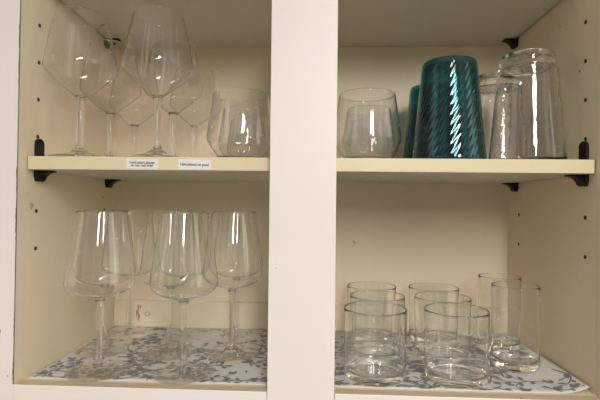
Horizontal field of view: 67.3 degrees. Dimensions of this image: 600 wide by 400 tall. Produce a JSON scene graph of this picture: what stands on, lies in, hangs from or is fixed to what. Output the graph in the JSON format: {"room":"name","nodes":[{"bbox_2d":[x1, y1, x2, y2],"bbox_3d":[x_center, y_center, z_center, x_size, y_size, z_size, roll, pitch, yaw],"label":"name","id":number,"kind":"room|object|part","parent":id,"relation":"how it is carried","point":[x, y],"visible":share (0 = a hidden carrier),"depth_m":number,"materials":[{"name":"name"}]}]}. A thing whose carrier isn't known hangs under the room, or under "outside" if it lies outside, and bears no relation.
{"room":"kitchen","nodes":[
{"label":"kitchen","id":0,"kind":"room"},
{"bbox_2d":[0,0,599,399],"bbox_3d":[0.013,-0.169,0.811,0.950,1.010,0.332,1,-1,3],"label":"wall cabinet","id":1,"kind":"object","parent":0,"point":[319,235],"visible":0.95,"depth_m":0.72,"materials":[{"name":"beige paint"}]},
{"bbox_2d":[34,139,56,181],"bbox_3d":[-0.400,-0.062,0.710,0.026,0.068,0.022,1,-1,3],"label":"support","id":2,"kind":"object","parent":1,"relation":"attached to","point":[39,146],"visible":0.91,"depth_m":0.70,"materials":[{"name":"black plastic"}]},
{"bbox_3d":[-0.416,-0.168,0.840,0.018,0.920,0.312,1,-1,3],"label":"panel","id":3,"kind":"part","parent":1,"relation":"part of","materials":[{"name":"beige paint"}]},
{"bbox_2d":[105,179,120,187],"bbox_3d":[-0.390,-0.059,0.942,0.026,0.068,0.022,1,-1,3],"label":"support","id":4,"kind":"object","parent":1,"relation":"attached to","point":[109,183],"visible":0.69,"depth_m":0.93,"materials":[{"name":"black plastic"}]},
{"bbox_3d":[-0.233,0.301,0.659,0.372,0.060,0.019,1,-1,3],"label":"rail","id":5,"kind":"part","parent":1,"relation":"part of","materials":[{"name":"white paint"}]},
{"bbox_2d":[26,326,589,393],"bbox_3d":[0.008,0.272,0.811,0.834,0.008,0.296,1,-1,3],"label":"liner","id":6,"kind":"object","parent":1,"relation":"on","point":[550,378],"visible":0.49,"depth_m":0.74,"materials":[{"name":"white plastic"}]},
{"bbox_2d":[63,211,135,381],"bbox_3d":[-0.317,0.144,0.715,0.105,0.251,0.105,1,-1,3],"label":"wine glass","id":7,"kind":"object","parent":6,"relation":"on","point":[99,266],"visible":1,"depth_m":0.68,"materials":[{"name":"clear glass"}]},
{"bbox_3d":[-0.317,0.207,0.714,0.013,0.092,0.013,1,-1,3],"label":"stem","id":8,"kind":"part","parent":7,"relation":"part of","materials":[{"name":"clear glass"}]},
{"bbox_2d":[63,211,135,302],"bbox_3d":[-0.316,0.090,0.716,0.105,0.143,0.105,1,-1,3],"label":"bowl","id":9,"kind":"object","parent":7,"relation":"on","point":[99,266],"depth_m":0.68,"materials":[{"name":"clear glass"}]},
{"bbox_2d":[76,210,135,357],"bbox_3d":[-0.354,0.145,0.819,0.105,0.251,0.105,0,-1,18],"label":"wine glass","id":10,"kind":"object","parent":6,"relation":"on","point":[104,330],"visible":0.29,"depth_m":0.81,"materials":[{"name":"clear glass"}]},
{"bbox_3d":[-0.354,0.208,0.818,0.013,0.092,0.013,0,-1,18],"label":"stem","id":11,"kind":"part","parent":10,"relation":"part of","materials":[{"name":"clear glass"}]},
{"bbox_2d":[83,210,135,271],"bbox_3d":[-0.353,0.091,0.819,0.105,0.143,0.105,0,-1,18],"label":"bowl","id":12,"kind":"object","parent":10,"relation":"on","point":[83,210],"depth_m":0.83,"materials":[{"name":"clear glass"}]},
{"bbox_2d":[107,210,148,339],"bbox_3d":[-0.351,0.146,0.926,0.105,0.251,0.105,0,-1,34],"label":"wine glass","id":13,"kind":"object","parent":6,"relation":"on","point":[138,218],"visible":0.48,"depth_m":0.90,"materials":[{"name":"clear glass"}]},
{"bbox_3d":[-0.352,0.210,0.925,0.013,0.092,0.013,0,-1,34],"label":"stem","id":14,"kind":"part","parent":13,"relation":"part of","materials":[{"name":"clear glass"}]},
{"bbox_2d":[122,210,148,275],"bbox_3d":[-0.350,0.092,0.926,0.105,0.143,0.105,0,-1,34],"label":"bowl","id":15,"kind":"object","parent":13,"relation":"on","point":[138,218],"depth_m":0.89,"materials":[{"name":"clear glass"}]},
{"bbox_2d":[139,211,196,360],"bbox_3d":[-0.233,0.146,0.808,0.105,0.251,0.105,1,-1,-25],"label":"wine glass","id":16,"kind":"object","parent":6,"relation":"on","point":[153,216],"visible":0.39,"depth_m":0.78,"materials":[{"name":"clear glass"}]},
{"bbox_2d":[139,211,191,284],"bbox_3d":[-0.232,0.092,0.809,0.105,0.143,0.105,1,-1,-25],"label":"bowl","id":17,"kind":"object","parent":16,"relation":"on","point":[153,216],"depth_m":0.77,"materials":[{"name":"clear glass"}]},
{"bbox_3d":[-0.234,0.209,0.807,0.013,0.092,0.013,1,-1,-25],"label":"stem","id":18,"kind":"part","parent":16,"relation":"part of","materials":[{"name":"clear glass"}]},
{"bbox_2d":[149,212,217,384],"bbox_3d":[-0.182,0.145,0.710,0.105,0.251,0.105,1,-1,-41],"label":"wine glass","id":19,"kind":"object","parent":6,"relation":"on","point":[184,266],"visible":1,"depth_m":0.67,"materials":[{"name":"clear glass"}]},
{"bbox_3d":[-0.183,0.209,0.709,0.013,0.092,0.013,1,-1,-41],"label":"stem","id":20,"kind":"part","parent":19,"relation":"part of","materials":[{"name":"clear glass"}]},
{"bbox_2d":[149,212,217,303],"bbox_3d":[-0.182,0.091,0.711,0.105,0.143,0.105,1,-1,-41],"label":"bowl","id":21,"kind":"object","parent":19,"relation":"on","point":[184,266],"depth_m":0.67,"materials":[{"name":"clear glass"}]},
{"bbox_2d":[162,210,207,340],"bbox_3d":[-0.236,0.148,0.919,0.105,0.251,0.105,1,-1,-10],"label":"wine glass","id":22,"kind":"object","parent":6,"relation":"on","point":[187,338],"visible":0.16,"depth_m":0.89,"materials":[{"name":"clear glass"}]},
{"bbox_2d":[205,212,261,361],"bbox_3d":[-0.121,0.147,0.809,0.105,0.251,0.105,0,-1,42],"label":"wine glass","id":23,"kind":"object","parent":6,"relation":"on","point":[235,235],"visible":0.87,"depth_m":0.77,"materials":[{"name":"clear glass"}]},
{"bbox_3d":[-0.122,0.211,0.809,0.013,0.092,0.013,1,-1,6],"label":"stem","id":24,"kind":"part","parent":23,"relation":"part of","materials":[{"name":"clear glass"}]},
{"bbox_2d":[211,212,261,291],"bbox_3d":[-0.120,0.093,0.810,0.105,0.143,0.105,1,-1,6],"label":"bowl","id":25,"kind":"object","parent":23,"relation":"on","point":[235,235],"depth_m":0.77,"materials":[{"name":"clear glass"}]},
{"bbox_2d":[211,211,262,341],"bbox_3d":[-0.128,0.149,0.916,0.105,0.251,0.105,0,-1,21],"label":"wine glass","id":26,"kind":"object","parent":6,"relation":"on","point":[236,324],"visible":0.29,"depth_m":0.91,"materials":[{"name":"clear glass"}]},
{"bbox_3d":[-0.129,0.212,0.915,0.013,0.092,0.013,0,-1,21],"label":"stem","id":27,"kind":"part","parent":26,"relation":"part of","materials":[{"name":"clear glass"}]},
{"bbox_2d":[219,211,262,266],"bbox_3d":[-0.128,0.095,0.917,0.105,0.143,0.105,0,-1,21],"label":"bowl","id":28,"kind":"object","parent":26,"relation":"on","point":[219,211],"depth_m":0.91,"materials":[{"name":"clear glass"}]},
{"bbox_2d":[347,282,395,303],"bbox_3d":[0.143,0.224,0.903,0.098,0.106,0.098,0,-1,12],"label":"tumbler","id":29,"kind":"object","parent":6,"relation":"on","point":[354,286],"visible":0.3,"depth_m":0.94,"materials":[{"name":"clear glass"}]},
{"bbox_2d":[344,301,406,386],"bbox_3d":[0.117,0.221,0.705,0.098,0.106,0.098,1,-1,3],"label":"tumbler","id":30,"kind":"object","parent":6,"relation":"on","point":[375,332],"visible":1,"depth_m":0.67,"materials":[{"name":"clear glass"}]},
{"bbox_2d":[350,290,404,306],"bbox_3d":[0.137,0.223,0.804,0.098,0.106,0.098,1,-1,-38],"label":"tumbler","id":31,"kind":"object","parent":6,"relation":"on","point":[365,295],"visible":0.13,"depth_m":0.84,"materials":[{"name":"clear glass"}]},
{"bbox_2d":[408,283,459,341],"bbox_3d":[0.266,0.226,0.898,0.098,0.106,0.098,1,-1,-18],"label":"tumbler","id":32,"kind":"object","parent":6,"relation":"on","point":[414,288],"visible":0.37,"depth_m":0.90,"materials":[{"name":"clear glass"}]},
{"bbox_2d":[414,291,471,359],"bbox_3d":[0.252,0.224,0.799,0.098,0.106,0.098,0,-1,22],"label":"tumbler","id":33,"kind":"object","parent":6,"relation":"on","point":[421,299],"visible":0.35,"depth_m":0.79,"materials":[{"name":"clear glass"}]},
{"bbox_2d":[424,303,489,388],"bbox_3d":[0.242,0.223,0.700,0.098,0.106,0.098,1,-1,-28],"label":"tumbler","id":34,"kind":"object","parent":6,"relation":"on","point":[456,335],"visible":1,"depth_m":0.66,"materials":[{"name":"clear glass"}]},
{"bbox_2d":[478,273,521,350],"bbox_3d":[0.377,0.211,0.853,0.076,0.135,0.076,1,-1,3],"label":"glass","id":35,"kind":"object","parent":6,"relation":"on","point":[485,280],"visible":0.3,"depth_m":0.84,"materials":[{"name":"clear glass"}]},
{"bbox_2d":[491,281,540,372],"bbox_3d":[0.361,0.210,0.755,0.076,0.135,0.076,1,-1,3],"label":"glass","id":36,"kind":"object","parent":6,"relation":"on","point":[515,306],"visible":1,"depth_m":0.72,"materials":[{"name":"clear glass"}]},
{"bbox_3d":[0.008,0.285,0.812,0.840,0.018,0.306,1,-1,3],"label":"panel","id":37,"kind":"part","parent":1,"relation":"part of","materials":[{"name":"beige paint"}]},
{"bbox_2d":[61,0,559,47],"bbox_3d":[0.015,-0.341,0.835,0.833,0.020,0.275,1,-1,3],"label":"shelf","id":38,"kind":"object","parent":1,"relation":"attached to","point":[209,23],"visible":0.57,"depth_m":0.83,"materials":[{"name":"beige laminate"}]},
{"bbox_2d":[28,156,593,183],"bbox_3d":[0.012,-0.050,0.816,0.836,0.020,0.305,1,-1,3],"label":"shelf","id":39,"kind":"object","parent":1,"relation":"attached to","point":[223,169],"visible":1,"depth_m":0.68,"materials":[{"name":"beige laminate"}]},
{"bbox_2d":[42,6,117,156],"bbox_3d":[-0.352,-0.181,0.725,0.110,0.230,0.110,1,-1,3],"label":"wine glass","id":40,"kind":"object","parent":39,"relation":"on","point":[79,54],"visible":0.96,"depth_m":0.69,"materials":[{"name":"clear glass"}]},
{"bbox_2d":[42,6,117,97],"bbox_3d":[-0.351,-0.230,0.725,0.110,0.133,0.110,1,-1,3],"label":"bowl","id":41,"kind":"object","parent":40,"relation":"on","point":[79,51],"depth_m":0.69,"materials":[{"name":"clear glass"}]},
{"bbox_3d":[-0.352,-0.123,0.724,0.016,0.080,0.016,1,-1,3],"label":"stem","id":42,"kind":"part","parent":40,"relation":"part of","materials":[{"name":"clear glass"}]},
{"bbox_2d":[87,40,140,156],"bbox_3d":[-0.349,-0.174,0.832,0.105,0.220,0.105,1,-1,-11],"label":"wine glass","id":43,"kind":"object","parent":39,"relation":"on","point":[122,91],"visible":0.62,"depth_m":0.81,"materials":[{"name":"clear glass"}]},
{"bbox_3d":[-0.350,-0.119,0.831,0.015,0.076,0.015,1,-1,-11],"label":"stem","id":44,"kind":"part","parent":43,"relation":"part of","materials":[{"name":"clear glass"}]},
{"bbox_2d":[87,40,140,114],"bbox_3d":[-0.349,-0.221,0.833,0.105,0.127,0.105,1,-1,-11],"label":"bowl","id":45,"kind":"object","parent":43,"relation":"on","point":[122,91],"depth_m":0.80,"materials":[{"name":"clear glass"}]},
{"bbox_2d":[116,88,153,154],"bbox_3d":[-0.342,-0.168,0.934,0.100,0.210,0.100,1,-1,-24],"label":"wine glass","id":46,"kind":"object","parent":39,"relation":"on","point":[139,111],"visible":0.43,"depth_m":0.91,"materials":[{"name":"clear glass"}]},
{"bbox_3d":[-0.343,-0.115,0.934,0.014,0.073,0.014,1,-1,-24],"label":"stem","id":47,"kind":"part","parent":46,"relation":"part of","materials":[{"name":"clear glass"}]},
{"bbox_2d":[116,88,153,126],"bbox_3d":[-0.342,-0.212,0.935,0.100,0.121,0.100,1,-1,-24],"label":"bowl","id":48,"kind":"object","parent":46,"relation":"on","point":[139,111],"depth_m":0.91,"materials":[{"name":"clear glass"}]},
{"bbox_2d":[121,5,192,156],"bbox_3d":[-0.227,-0.180,0.719,0.110,0.230,0.110,0,-1,41],"label":"wine glass","id":49,"kind":"object","parent":39,"relation":"on","point":[156,56],"visible":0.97,"depth_m":0.68,"materials":[{"name":"clear glass"}]},
{"bbox_2d":[121,5,192,97],"bbox_3d":[-0.226,-0.228,0.720,0.110,0.133,0.110,0,-1,41],"label":"bowl","id":50,"kind":"object","parent":49,"relation":"on","point":[156,55],"depth_m":0.68,"materials":[{"name":"clear glass"}]},
{"bbox_3d":[-0.227,-0.122,0.718,0.016,0.080,0.016,0,-1,41],"label":"stem","id":51,"kind":"part","parent":49,"relation":"part of","materials":[{"name":"clear glass"}]},
{"bbox_2d":[144,43,202,155],"bbox_3d":[-0.232,-0.173,0.827,0.105,0.220,0.105,0,-1,28],"label":"wine glass","id":52,"kind":"object","parent":39,"relation":"on","point":[182,97],"visible":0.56,"depth_m":0.81,"materials":[{"name":"clear glass"}]},
{"bbox_3d":[-0.233,-0.118,0.826,0.015,0.076,0.015,0,-1,28],"label":"stem","id":53,"kind":"part","parent":52,"relation":"part of","materials":[{"name":"clear glass"}]},
{"bbox_2d":[144,43,202,114],"bbox_3d":[-0.232,-0.220,0.827,0.105,0.127,0.105,0,-1,28],"label":"bowl","id":54,"kind":"object","parent":52,"relation":"on","point":[182,97],"depth_m":0.81,"materials":[{"name":"clear glass"}]},
{"bbox_2d":[178,64,216,156],"bbox_3d":[-0.217,-0.166,0.929,0.100,0.210,0.100,0,-1,15],"label":"wine glass","id":55,"kind":"object","parent":39,"relation":"on","point":[197,113],"visible":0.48,"depth_m":0.90,"materials":[{"name":"clear glass"}]},
{"bbox_3d":[-0.218,-0.114,0.928,0.014,0.073,0.014,0,-1,15],"label":"stem","id":56,"kind":"part","parent":55,"relation":"part of","materials":[{"name":"clear glass"}]},
{"bbox_2d":[178,64,216,126],"bbox_3d":[-0.216,-0.211,0.929,0.100,0.121,0.100,0,-1,15],"label":"bowl","id":57,"kind":"object","parent":55,"relation":"on","point":[198,112],"depth_m":0.90,"materials":[{"name":"clear glass"}]},
{"bbox_2d":[206,88,269,157],"bbox_3d":[-0.096,-0.116,0.728,0.108,0.107,0.108,1,-1,3],"label":"glass","id":58,"kind":"object","parent":39,"relation":"on","point":[239,118],"visible":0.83,"depth_m":0.69,"materials":[{"name":"clear glass"}]},
{"bbox_2d":[263,149,269,157],"bbox_3d":[-0.100,-0.113,0.829,0.105,0.104,0.105,1,-1,3],"label":"glass","id":59,"kind":"object","parent":39,"relation":"on","point":[267,155],"visible":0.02,"depth_m":0.81,"materials":[{"name":"clear glass"}]},
{"bbox_2d":[337,88,401,157],"bbox_3d":[0.107,-0.114,0.719,0.108,0.107,0.108,1,-1,3],"label":"glass","id":60,"kind":"object","parent":39,"relation":"on","point":[368,123],"visible":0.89,"depth_m":0.68,"materials":[{"name":"clear glass"}]},
{"bbox_2d":[390,146,398,157],"bbox_3d":[0.126,-0.111,0.819,0.105,0.104,0.105,1,-1,3],"label":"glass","id":61,"kind":"object","parent":39,"relation":"on","point":[396,150],"visible":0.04,"depth_m":0.80,"materials":[{"name":"clear glass"}]},
{"bbox_2d":[403,84,419,157],"bbox_3d":[0.253,-0.136,0.863,0.113,0.158,0.113,1,-1,3],"label":"tumbler","id":62,"kind":"object","parent":39,"relation":"on","point":[414,92],"visible":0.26,"depth_m":0.84,"materials":[{"name":"glass"}]},
{"bbox_2d":[413,55,486,158],"bbox_3d":[0.236,-0.138,0.715,0.113,0.158,0.113,1,-1,3],"label":"tumbler","id":63,"kind":"object","parent":39,"relation":"on","point":[449,122],"visible":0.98,"depth_m":0.67,"materials":[{"name":"glass"}]},
{"bbox_2d":[479,72,496,158],"bbox_3d":[0.357,-0.141,0.826,0.112,0.168,0.112,1,-1,3],"label":"clear tumbler","id":64,"kind":"object","parent":39,"relation":"on","point":[487,80],"visible":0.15,"depth_m":0.79,"materials":[{"name":"glass"}]},
{"bbox_2d":[488,48,567,158],"bbox_3d":[0.356,-0.142,0.708,0.112,0.168,0.112,1,-1,3],"label":"clear tumbler","id":65,"kind":"object","parent":39,"relation":"on","point":[528,119],"visible":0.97,"depth_m":0.67,"materials":[{"name":"glass"}]},
{"bbox_3d":[0.020,-0.162,0.974,0.840,0.920,0.006,1,-1,3],"label":"panel","id":66,"kind":"part","parent":1,"relation":"part of","materials":[{"name":"beige paint"}]},
{"bbox_3d":[0.235,0.306,0.639,0.372,0.060,0.019,1,-1,3],"label":"rail","id":67,"kind":"part","parent":1,"relation":"part of","materials":[{"name":"white paint"}]},
{"bbox_2d":[502,183,518,191],"bbox_3d":[0.423,-0.051,0.909,0.026,0.068,0.022,1,-1,3],"label":"support","id":68,"kind":"object","parent":1,"relation":"attached to","point":[513,187],"visible":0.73,"depth_m":0.90,"materials":[{"name":"black plastic"}]},
{"bbox_2d":[502,37,518,48],"bbox_3d":[0.426,-0.342,0.916,0.026,0.068,0.022,1,-1,3],"label":"support","id":69,"kind":"object","parent":1,"relation":"attached to","point":[512,42],"visible":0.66,"depth_m":0.91,"materials":[{"name":"black plastic"}]},
{"bbox_3d":[0.442,-0.159,0.802,0.018,0.920,0.312,1,-1,3],"label":"panel","id":70,"kind":"part","parent":1,"relation":"part of","materials":[{"name":"beige paint"}]},
{"bbox_2d":[564,141,588,186],"bbox_3d":[0.412,-0.054,0.674,0.026,0.068,0.022,1,-1,3],"label":"support","id":71,"kind":"object","parent":1,"relation":"attached to","point":[580,180],"visible":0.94,"depth_m":0.67,"materials":[{"name":"black plastic"}]}
]}

